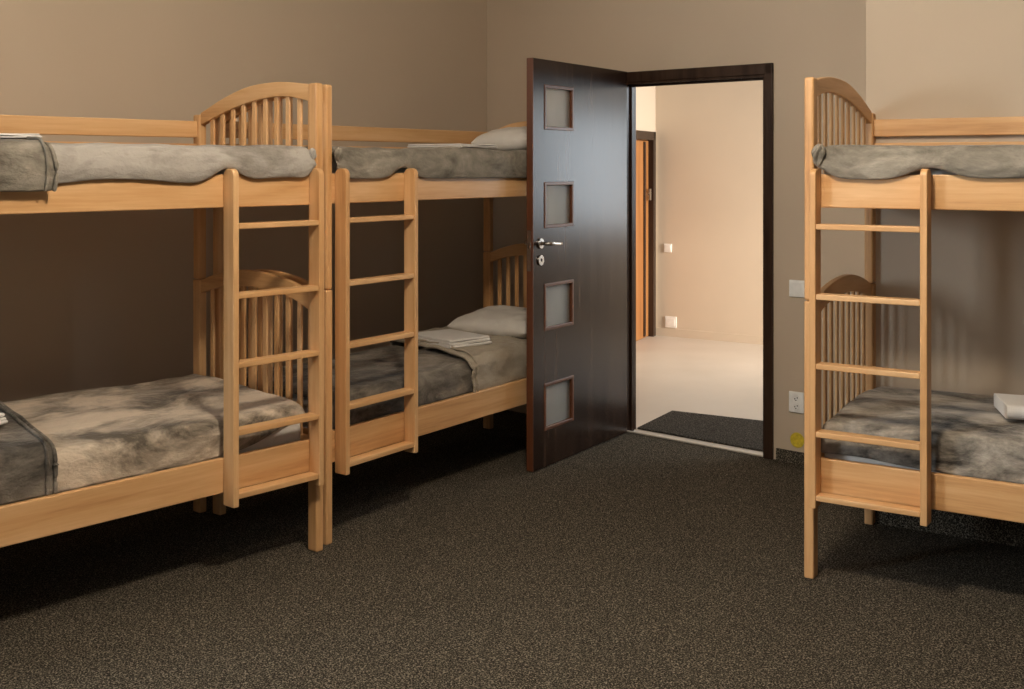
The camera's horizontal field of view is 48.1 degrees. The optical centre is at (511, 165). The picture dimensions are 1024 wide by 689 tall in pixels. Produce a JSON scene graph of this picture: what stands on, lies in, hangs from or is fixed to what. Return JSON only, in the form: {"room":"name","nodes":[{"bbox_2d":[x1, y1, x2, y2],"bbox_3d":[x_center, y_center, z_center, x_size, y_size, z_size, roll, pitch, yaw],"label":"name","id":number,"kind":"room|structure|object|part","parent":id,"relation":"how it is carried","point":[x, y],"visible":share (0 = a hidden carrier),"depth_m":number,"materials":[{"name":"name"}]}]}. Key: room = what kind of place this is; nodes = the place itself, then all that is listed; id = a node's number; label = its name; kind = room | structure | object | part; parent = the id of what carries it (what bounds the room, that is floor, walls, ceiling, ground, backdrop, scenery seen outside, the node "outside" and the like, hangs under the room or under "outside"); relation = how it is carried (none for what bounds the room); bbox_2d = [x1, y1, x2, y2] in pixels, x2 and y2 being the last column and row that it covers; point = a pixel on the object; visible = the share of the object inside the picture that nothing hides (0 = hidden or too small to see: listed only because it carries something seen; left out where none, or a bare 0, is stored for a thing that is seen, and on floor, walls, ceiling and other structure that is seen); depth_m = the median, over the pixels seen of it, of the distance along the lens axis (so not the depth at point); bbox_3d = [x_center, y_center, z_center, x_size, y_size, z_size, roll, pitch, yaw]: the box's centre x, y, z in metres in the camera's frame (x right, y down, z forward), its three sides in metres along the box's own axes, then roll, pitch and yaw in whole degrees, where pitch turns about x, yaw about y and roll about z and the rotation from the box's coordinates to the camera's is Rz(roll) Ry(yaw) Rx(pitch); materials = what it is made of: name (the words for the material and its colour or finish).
{"room":"dormitory","nodes":[
{"label":"dormitory","id":0,"kind":"room"},
{"bbox_2d":[0,0,486,401],"bbox_3d":[-2.520,-0.050,4.001,0.120,3.100,8.120,0,0,36],"label":"wall","id":1,"kind":"structure","parent":0,"point":[89,300],"depth_m":5.30,"materials":[{"name":"beige paint"}]},
{"bbox_2d":[0,335,1023,688],"bbox_3d":[1.499,1.540,3.211,9.102,0.080,11.566,0,0,36],"label":"floor","id":2,"kind":"structure","parent":0,"point":[627,560],"depth_m":4.12,"materials":[{"name":"grey carpet"}]},
{"bbox_2d":[0,82,323,551],"bbox_3d":[-1.716,0.581,3.959,0.879,1.838,2.074,0,0,42],"label":"bunk bed","id":3,"kind":"object","parent":2,"relation":"on","point":[237,475],"visible":0.82,"depth_m":4.29,"materials":[{"name":"brown wood"}]},
{"bbox_3d":[-2.034,-0.158,4.231,0.022,0.072,1.990,0,0,42],"label":"guard rail","id":4,"kind":"part","parent":3,"relation":"part of","materials":[{"name":"brown wood"}]},
{"bbox_3d":[-2.034,-0.048,4.231,0.022,0.096,1.978,0,0,42],"label":"guard rail","id":5,"kind":"part","parent":3,"relation":"part of","materials":[{"name":"brown wood"}]},
{"bbox_2d":[0,423,299,505],"bbox_3d":[-1.738,1.050,3.978,0.715,0.181,1.984,0,0,42],"label":"mattress","id":6,"kind":"object","parent":3,"relation":"on","point":[286,434],"visible":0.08,"depth_m":4.38,"materials":[{"name":"white fabric"}]},
{"bbox_2d":[0,401,58,504],"bbox_3d":[-2.021,0.953,3.641,0.760,0.215,1.069,0,0,42],"label":"folded blanket","id":7,"kind":"object","parent":6,"relation":"on","point":[28,457],"visible":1,"depth_m":3.66,"materials":[{"name":"grey fabric"}]},
{"bbox_2d":[0,413,7,424],"bbox_3d":[-1.887,0.842,3.731,0.303,0.039,0.340,0,0,25],"label":"folded towel","id":8,"kind":"object","parent":7,"relation":"on","point":[3,420],"visible":1,"depth_m":3.81,"materials":[{"name":"white fabric"}]},
{"bbox_2d":[3,374,304,502],"bbox_3d":[-1.465,0.974,4.273,0.740,0.179,1.174,0,0,42],"label":"blanket","id":9,"kind":"object","parent":6,"relation":"on","point":[104,434],"visible":0.81,"depth_m":4.14,"materials":[{"name":"grey fabric"}]},
{"bbox_3d":[-1.439,0.090,3.724,0.024,0.121,1.978,0,0,42],"label":"rail","id":10,"kind":"part","parent":3,"relation":"part of","materials":[{"name":"brown wood"}]},
{"bbox_3d":[-1.439,1.121,3.724,0.024,0.125,1.978,0,0,42],"label":"rail","id":11,"kind":"part","parent":3,"relation":"part of","materials":[{"name":"brown wood"}]},
{"bbox_3d":[-1.355,0.996,4.975,0.052,1.008,0.037,0,0,42],"label":"post","id":12,"kind":"part","parent":3,"relation":"part of","materials":[{"name":"brown wood"}]},
{"bbox_3d":[-1.355,0.134,4.975,0.052,0.712,0.037,0,0,42],"label":"post","id":13,"kind":"part","parent":3,"relation":"part of","materials":[{"name":"brown wood"}]},
{"bbox_3d":[-1.061,-0.257,4.724,0.730,0.162,0.026,0,0,40],"label":"arched rail","id":14,"kind":"part","parent":3,"relation":"part of","materials":[{"name":"brown wood"}]},
{"bbox_3d":[-1.061,0.497,4.724,0.730,0.134,0.026,0,0,40],"label":"arched rail","id":15,"kind":"part","parent":3,"relation":"part of","materials":[{"name":"brown wood"}]},
{"bbox_3d":[-1.061,1.121,4.724,0.730,0.125,0.022,0,0,40],"label":"rail","id":16,"kind":"part","parent":3,"relation":"part of","materials":[{"name":"brown wood"}]},
{"bbox_3d":[-0.767,0.996,4.473,0.052,1.008,0.037,0,0,42],"label":"post","id":17,"kind":"part","parent":3,"relation":"part of","materials":[{"name":"brown wood"}]},
{"bbox_3d":[-0.767,0.084,4.473,0.052,0.813,0.037,0,0,42],"label":"post","id":18,"kind":"part","parent":3,"relation":"part of","materials":[{"name":"brown wood"}]},
{"bbox_3d":[-1.738,0.037,3.978,0.715,0.144,1.984,0,0,42],"label":"mattress","id":19,"kind":"object","parent":3,"relation":"on","visible":0},
{"bbox_2d":[0,136,58,191],"bbox_3d":[-2.046,-0.010,3.561,0.831,0.182,0.918,0,0,42],"label":"folded blanket","id":20,"kind":"object","parent":19,"relation":"on","point":[29,164],"visible":0.9,"depth_m":3.57,"materials":[{"name":"grey fabric"}]},
{"bbox_2d":[0,133,41,137],"bbox_3d":[-1.739,-0.097,3.657,0.283,0.017,0.360,0,0,42],"label":"folded towel","id":21,"kind":"object","parent":20,"relation":"on","point":[2,135],"visible":0.93,"depth_m":3.64,"materials":[{"name":"white fabric"}]},
{"bbox_2d":[48,142,316,183],"bbox_3d":[-1.466,-0.010,4.224,0.803,0.148,1.259,0,0,42],"label":"blanket","id":22,"kind":"object","parent":19,"relation":"on","point":[77,162],"visible":0.88,"depth_m":3.98,"materials":[{"name":"grey fabric"}]},
{"bbox_2d":[213,83,526,544],"bbox_3d":[-0.417,0.581,5.538,0.754,1.838,2.022,0,0,35],"label":"bunk bed","id":23,"kind":"object","parent":2,"relation":"on","point":[345,441],"visible":0.29,"depth_m":4.87,"materials":[{"name":"brown wood"}]},
{"bbox_3d":[-1.262,0.134,4.944,0.052,0.712,0.037,0,0,35],"label":"post","id":24,"kind":"part","parent":23,"relation":"part of","materials":[{"name":"brown wood"}]},
{"bbox_3d":[-1.262,0.996,4.944,0.052,1.008,0.037,0,0,35],"label":"post","id":25,"kind":"part","parent":23,"relation":"part of","materials":[{"name":"brown wood"}]},
{"bbox_3d":[-1.003,-0.257,4.750,0.605,0.162,0.026,0,0,37],"label":"arched rail","id":26,"kind":"part","parent":23,"relation":"part of","materials":[{"name":"brown wood"}]},
{"bbox_3d":[-1.003,0.497,4.750,0.605,0.134,0.026,0,0,37],"label":"arched rail","id":27,"kind":"part","parent":23,"relation":"part of","materials":[{"name":"brown wood"}]},
{"bbox_3d":[-1.003,1.121,4.750,0.605,0.125,0.022,0,0,37],"label":"rail","id":28,"kind":"part","parent":23,"relation":"part of","materials":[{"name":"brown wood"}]},
{"bbox_3d":[-0.703,-0.048,5.751,0.022,0.096,1.928,0,0,35],"label":"guard rail","id":29,"kind":"part","parent":23,"relation":"part of","materials":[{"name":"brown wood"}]},
{"bbox_3d":[-0.743,0.084,4.555,0.052,0.813,0.037,0,0,35],"label":"post","id":30,"kind":"part","parent":23,"relation":"part of","materials":[{"name":"brown wood"}]},
{"bbox_3d":[-0.743,0.996,4.555,0.052,1.008,0.037,0,0,35],"label":"post","id":31,"kind":"part","parent":23,"relation":"part of","materials":[{"name":"brown wood"}]},
{"bbox_3d":[-0.703,-0.158,5.751,0.022,0.072,1.940,0,0,35],"label":"guard rail","id":32,"kind":"part","parent":23,"relation":"part of","materials":[{"name":"brown wood"}]},
{"bbox_2d":[332,157,406,172],"bbox_3d":[-0.441,0.037,5.555,0.590,0.144,1.932,0,0,35],"label":"mattress","id":33,"kind":"object","parent":23,"relation":"on","point":[334,164],"visible":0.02,"depth_m":4.66,"materials":[{"name":"white fabric"}]},
{"bbox_2d":[305,146,526,178],"bbox_3d":[-0.416,-0.014,5.523,0.683,0.153,1.924,0,0,35],"label":"blanket","id":34,"kind":"object","parent":33,"relation":"on","point":[449,161],"visible":0.68,"depth_m":5.07,"materials":[{"name":"grey fabric"}]},
{"bbox_2d":[407,143,496,147],"bbox_3d":[-0.297,-0.099,5.722,0.343,0.021,0.300,0,0,35],"label":"folded towel","id":35,"kind":"object","parent":34,"relation":"on","point":[456,144],"visible":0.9,"depth_m":5.62,"materials":[{"name":"white fabric"}]},
{"bbox_2d":[471,126,526,150],"bbox_3d":[0.035,-0.142,6.126,0.400,0.146,0.325,0,0,35],"label":"pillow","id":36,"kind":"object","parent":34,"relation":"on","point":[508,138],"visible":0.5,"depth_m":6.00,"materials":[{"name":"white fabric"}]},
{"bbox_2d":[246,348,526,427],"bbox_3d":[-0.441,1.050,5.555,0.590,0.181,1.932,0,0,35],"label":"mattress","id":37,"kind":"object","parent":23,"relation":"on","point":[305,399],"visible":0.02,"depth_m":4.75,"materials":[{"name":"white fabric"}]},
{"bbox_2d":[246,345,472,429],"bbox_3d":[-0.672,0.980,5.214,0.617,0.167,1.104,0,0,35],"label":"blanket","id":38,"kind":"object","parent":37,"relation":"on","point":[441,375],"visible":0.53,"depth_m":5.14,"materials":[{"name":"grey fabric"}]},
{"bbox_2d":[390,326,526,392],"bbox_3d":[-0.159,0.957,5.923,0.644,0.208,0.971,0,0,35],"label":"folded blanket","id":39,"kind":"object","parent":37,"relation":"on","point":[504,360],"visible":0.4,"depth_m":5.56,"materials":[{"name":"grey fabric"}]},
{"bbox_2d":[418,329,491,348],"bbox_3d":[-0.309,0.858,5.706,0.260,0.042,0.343,0,0,-41],"label":"folded towel","id":40,"kind":"object","parent":39,"relation":"on","point":[448,338],"visible":0.93,"depth_m":5.62,"materials":[{"name":"white fabric"}]},
{"bbox_2d":[447,305,526,337],"bbox_3d":[-0.035,0.829,6.105,0.491,0.143,0.398,0,0,32],"label":"pillow","id":41,"kind":"object","parent":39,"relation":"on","point":[499,320],"visible":0.72,"depth_m":5.97,"materials":[{"name":"white fabric"}]},
{"bbox_3d":[-0.177,0.090,5.357,0.024,0.121,1.928,0,0,35],"label":"rail","id":42,"kind":"part","parent":23,"relation":"part of","materials":[{"name":"brown wood"}]},
{"bbox_3d":[-0.177,1.121,5.357,0.024,0.125,1.928,0,0,35],"label":"rail","id":43,"kind":"part","parent":23,"relation":"part of","materials":[{"name":"brown wood"}]},
{"bbox_3d":[-0.136,0.147,6.553,0.052,0.685,0.037,0,0,35],"label":"post","id":44,"kind":"part","parent":23,"relation":"part of","materials":[{"name":"brown wood"}]},
{"bbox_3d":[-0.136,0.996,6.553,0.052,1.008,0.037,0,0,35],"label":"post","id":45,"kind":"part","parent":23,"relation":"part of","materials":[{"name":"brown wood"}]},
{"bbox_3d":[0.124,0.497,6.358,0.605,0.134,0.026,0,0,37],"label":"arched rail","id":46,"kind":"part","parent":23,"relation":"part of","materials":[{"name":"brown wood"}]},
{"bbox_3d":[0.124,-0.193,6.358,0.605,0.114,0.026,0,0,37],"label":"arched rail","id":47,"kind":"part","parent":23,"relation":"part of","materials":[{"name":"brown wood"}]},
{"bbox_2d":[627,430,762,456],"bbox_3d":[0.973,1.495,6.181,0.857,0.010,0.015,0,0,41],"label":"trim","id":48,"kind":"structure","parent":2,"relation":"on","point":[629,431],"depth_m":6.16,"materials":[{"name":"metal"}]},
{"bbox_2d":[637,410,762,451],"bbox_3d":[1.515,1.494,6.389,1.595,0.010,0.834,0,0,41],"label":"doormat","id":49,"kind":"object","parent":2,"relation":"on","point":[731,431],"visible":0.49,"depth_m":6.50,"materials":[{"name":"grey carpet"}]},
{"bbox_2d":[804,77,1023,578],"bbox_3d":[2.135,0.581,3.939,2.066,1.838,0.854,0,0,32],"label":"bunk bed","id":50,"kind":"object","parent":2,"relation":"on","point":[870,487],"visible":0.83,"depth_m":4.10,"materials":[{"name":"brown wood"}]},
{"bbox_3d":[1.092,0.084,4.186,0.037,0.813,0.052,0,0,32],"label":"post","id":51,"kind":"part","parent":50,"relation":"part of","materials":[{"name":"brown wood"}]},
{"bbox_3d":[1.092,0.996,4.186,0.037,1.008,0.052,0,0,32],"label":"post","id":52,"kind":"part","parent":50,"relation":"part of","materials":[{"name":"brown wood"}]},
{"bbox_3d":[1.298,-0.257,4.498,0.026,0.162,0.705,0,0,33],"label":"arched rail","id":53,"kind":"part","parent":50,"relation":"part of","materials":[{"name":"brown wood"}]},
{"bbox_3d":[1.298,0.497,4.498,0.026,0.134,0.705,0,0,33],"label":"arched rail","id":54,"kind":"part","parent":50,"relation":"part of","materials":[{"name":"brown wood"}]},
{"bbox_3d":[1.503,0.996,4.811,0.037,1.008,0.052,0,0,32],"label":"post","id":55,"kind":"part","parent":50,"relation":"part of","materials":[{"name":"brown wood"}]},
{"bbox_3d":[1.503,0.134,4.811,0.037,0.712,0.052,0,0,32],"label":"post","id":56,"kind":"part","parent":50,"relation":"part of","materials":[{"name":"brown wood"}]},
{"bbox_2d":[824,453,945,473],"bbox_3d":[2.151,1.050,3.963,1.978,0.181,0.690,0,0,32],"label":"mattress","id":57,"kind":"object","parent":50,"relation":"on","point":[828,455],"visible":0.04,"depth_m":4.13,"materials":[{"name":"white fabric"}]},
{"bbox_2d":[821,386,1023,483],"bbox_3d":[2.141,0.980,3.962,1.957,0.166,0.716,0,0,32],"label":"blanket","id":58,"kind":"object","parent":57,"relation":"on","point":[970,437],"visible":0.85,"depth_m":4.07,"materials":[{"name":"grey fabric"}]},
{"bbox_2d":[994,393,1023,419],"bbox_3d":[1.936,0.873,4.119,0.340,0.053,0.243,0,0,12],"label":"folded towel","id":59,"kind":"object","parent":58,"relation":"on","point":[1011,406],"visible":1,"depth_m":4.10,"materials":[{"name":"white fabric"}]},
{"bbox_2d":[824,168,956,174],"bbox_3d":[2.151,0.037,3.963,1.978,0.144,0.690,0,0,32],"label":"mattress","id":60,"kind":"object","parent":50,"relation":"on","point":[934,171],"visible":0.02,"depth_m":3.99,"materials":[{"name":"white fabric"}]},
{"bbox_2d":[811,144,1023,179],"bbox_3d":[2.115,-0.016,3.935,1.974,0.128,0.791,0,0,32],"label":"blanket","id":61,"kind":"object","parent":60,"relation":"on","point":[867,162],"visible":1,"depth_m":3.96,"materials":[{"name":"grey fabric"}]},
{"bbox_3d":[1.942,0.090,3.646,1.978,0.121,0.024,0,0,32],"label":"rail","id":62,"kind":"part","parent":50,"relation":"part of","materials":[{"name":"brown wood"}]},
{"bbox_3d":[1.942,1.121,3.646,1.978,0.125,0.024,0,0,32],"label":"rail","id":63,"kind":"part","parent":50,"relation":"part of","materials":[{"name":"brown wood"}]},
{"bbox_3d":[2.358,-0.048,4.278,1.978,0.096,0.022,0,0,32],"label":"guard rail","id":64,"kind":"part","parent":50,"relation":"part of","materials":[{"name":"brown wood"}]},
{"bbox_3d":[2.358,-0.158,4.278,1.990,0.072,0.022,0,0,32],"label":"guard rail","id":65,"kind":"part","parent":50,"relation":"part of","materials":[{"name":"brown wood"}]},
{"bbox_2d":[636,86,655,131],"bbox_3d":[0.618,-0.050,8.842,0.120,3.100,2.950,0,0,24],"label":"wall","id":66,"kind":"structure","parent":0,"point":[645,96],"depth_m":9.92,"materials":[{"name":"beige paint"}]},
{"bbox_2d":[636,130,655,340],"bbox_3d":[1.008,0.600,9.717,0.150,1.800,0.965,0,0,24],"label":"door","id":67,"kind":"structure","parent":66,"relation":"in","point":[645,140],"depth_m":9.93,"materials":[{"name":"brown wood"}]},
{"bbox_2d":[487,0,865,458],"bbox_3d":[0.877,-0.050,6.315,2.659,3.100,0.080,0,0,41],"label":"wall","id":68,"kind":"structure","parent":0,"point":[802,39],"depth_m":5.89,"materials":[{"name":"beige paint"}]},
{"bbox_2d":[524,58,626,471],"bbox_3d":[0.357,0.482,6.016,0.165,2.020,1.020,0,0,33],"label":"door","id":69,"kind":"structure","parent":68,"relation":"in","point":[576,243],"depth_m":5.95,"materials":[{"name":"brown wood"}]},
{"bbox_3d":[0.084,0.415,5.601,0.022,0.200,0.002,0,0,33],"label":"lock plate","id":70,"kind":"part","parent":69,"relation":"part of","materials":[{"name":"metal"}]},
{"bbox_3d":[0.199,0.384,5.673,0.056,0.024,0.128,0,0,33],"label":"lever","id":71,"kind":"part","parent":69,"relation":"part of","materials":[{"name":"metal"}]},
{"bbox_3d":[0.223,1.198,5.809,0.006,0.207,0.262,0,0,33],"label":"glass pane","id":72,"kind":"part","parent":69,"relation":"part of","materials":[{"name":"grey glass"}]},
{"bbox_3d":[0.223,0.703,5.809,0.006,0.207,0.262,0,0,33],"label":"glass pane","id":73,"kind":"part","parent":69,"relation":"part of","materials":[{"name":"grey glass"}]},
{"bbox_3d":[0.223,0.195,5.809,0.006,0.202,0.262,0,0,33],"label":"glass pane","id":74,"kind":"part","parent":69,"relation":"part of","materials":[{"name":"grey glass"}]},
{"bbox_3d":[0.223,-0.292,5.809,0.006,0.197,0.262,0,0,33],"label":"glass pane","id":75,"kind":"part","parent":69,"relation":"part of","materials":[{"name":"grey glass"}]},
{"bbox_2d":[627,63,773,459],"bbox_3d":[0.985,0.486,6.215,0.999,2.027,0.110,0,0,41],"label":"trim","id":76,"kind":"structure","parent":68,"relation":"attached to","point":[762,71],"depth_m":5.99,"materials":[{"name":"brown wood"}]},
{"bbox_2d":[776,448,803,464],"bbox_3d":[1.597,1.470,5.635,0.655,0.060,0.010,0,0,41],"label":"baseboard","id":77,"kind":"structure","parent":68,"relation":"attached to","point":[790,456],"depth_m":5.79,"materials":[{"name":"grey carpet"}]},
{"bbox_2d":[789,391,803,413],"bbox_3d":[1.432,1.191,5.773,0.082,0.105,0.016,0,0,41],"label":"power socket","id":78,"kind":"object","parent":68,"relation":"attached to","point":[796,399],"visible":0.99,"depth_m":5.77,"materials":[{"name":"white plastic"}]},
{"bbox_2d":[789,280,803,297],"bbox_3d":[1.434,0.618,5.771,0.085,0.085,0.016,0,0,41],"label":"light switch","id":79,"kind":"object","parent":68,"relation":"attached to","point":[796,287],"visible":0.81,"depth_m":5.77,"materials":[{"name":"white plastic"}]},
{"bbox_2d":[790,433,803,447],"bbox_3d":[1.437,1.382,5.775,0.076,0.076,0.006,0,0,41],"label":"junction box","id":80,"kind":"object","parent":68,"relation":"attached to","point":[797,440],"visible":0.99,"depth_m":5.77,"materials":[{"name":"yellow plastic"}]},
{"bbox_3d":[1.438,1.382,5.776,0.062,0.062,0.003,0,0,41],"label":"plate","id":81,"kind":"part","parent":80,"relation":"part of","materials":[{"name":"yellow plastic"}]},
{"bbox_2d":[656,80,762,335],"bbox_3d":[3.184,-0.050,8.995,4.720,3.100,0.120,0,0,33],"label":"wall","id":82,"kind":"structure","parent":0,"point":[709,136],"depth_m":9.88,"materials":[{"name":"beige paint"}]},
{"bbox_2d":[664,244,671,251],"bbox_3d":[1.370,0.724,10.092,0.075,0.075,0.016,0,0,33],"label":"light switch","id":83,"kind":"object","parent":82,"relation":"attached to","point":[667,247],"visible":1,"depth_m":10.08,"materials":[{"name":"white plastic"}]},
{"bbox_2d":[665,316,676,327],"bbox_3d":[1.395,1.373,10.078,0.110,0.100,0.013,0,0,33],"label":"power socket","id":84,"kind":"object","parent":82,"relation":"attached to","point":[670,322],"visible":1,"depth_m":10.07,"materials":[{"name":"white plastic"}]},
{"bbox_2d":[656,327,762,344],"bbox_3d":[3.199,1.465,8.907,4.600,0.070,0.012,0,0,33],"label":"baseboard","id":85,"kind":"structure","parent":82,"relation":"attached to","point":[728,337],"depth_m":9.87,"materials":[{"name":"beige paint"}]},
{"bbox_2d":[866,0,1023,395],"bbox_3d":[3.579,-0.050,3.932,4.495,3.100,0.681,0,0,32],"label":"wall","id":86,"kind":"structure","parent":0,"point":[925,58],"depth_m":4.65,"materials":[{"name":"beige paint"}]},
{"bbox_2d":[875,509,1023,547],"bbox_3d":[3.395,1.438,3.639,4.495,0.125,0.010,0,0,32],"label":"baseboard","id":87,"kind":"structure","parent":86,"relation":"attached to","point":[1011,533],"depth_m":4.62,"materials":[{"name":"grey carpet"}]}
]}

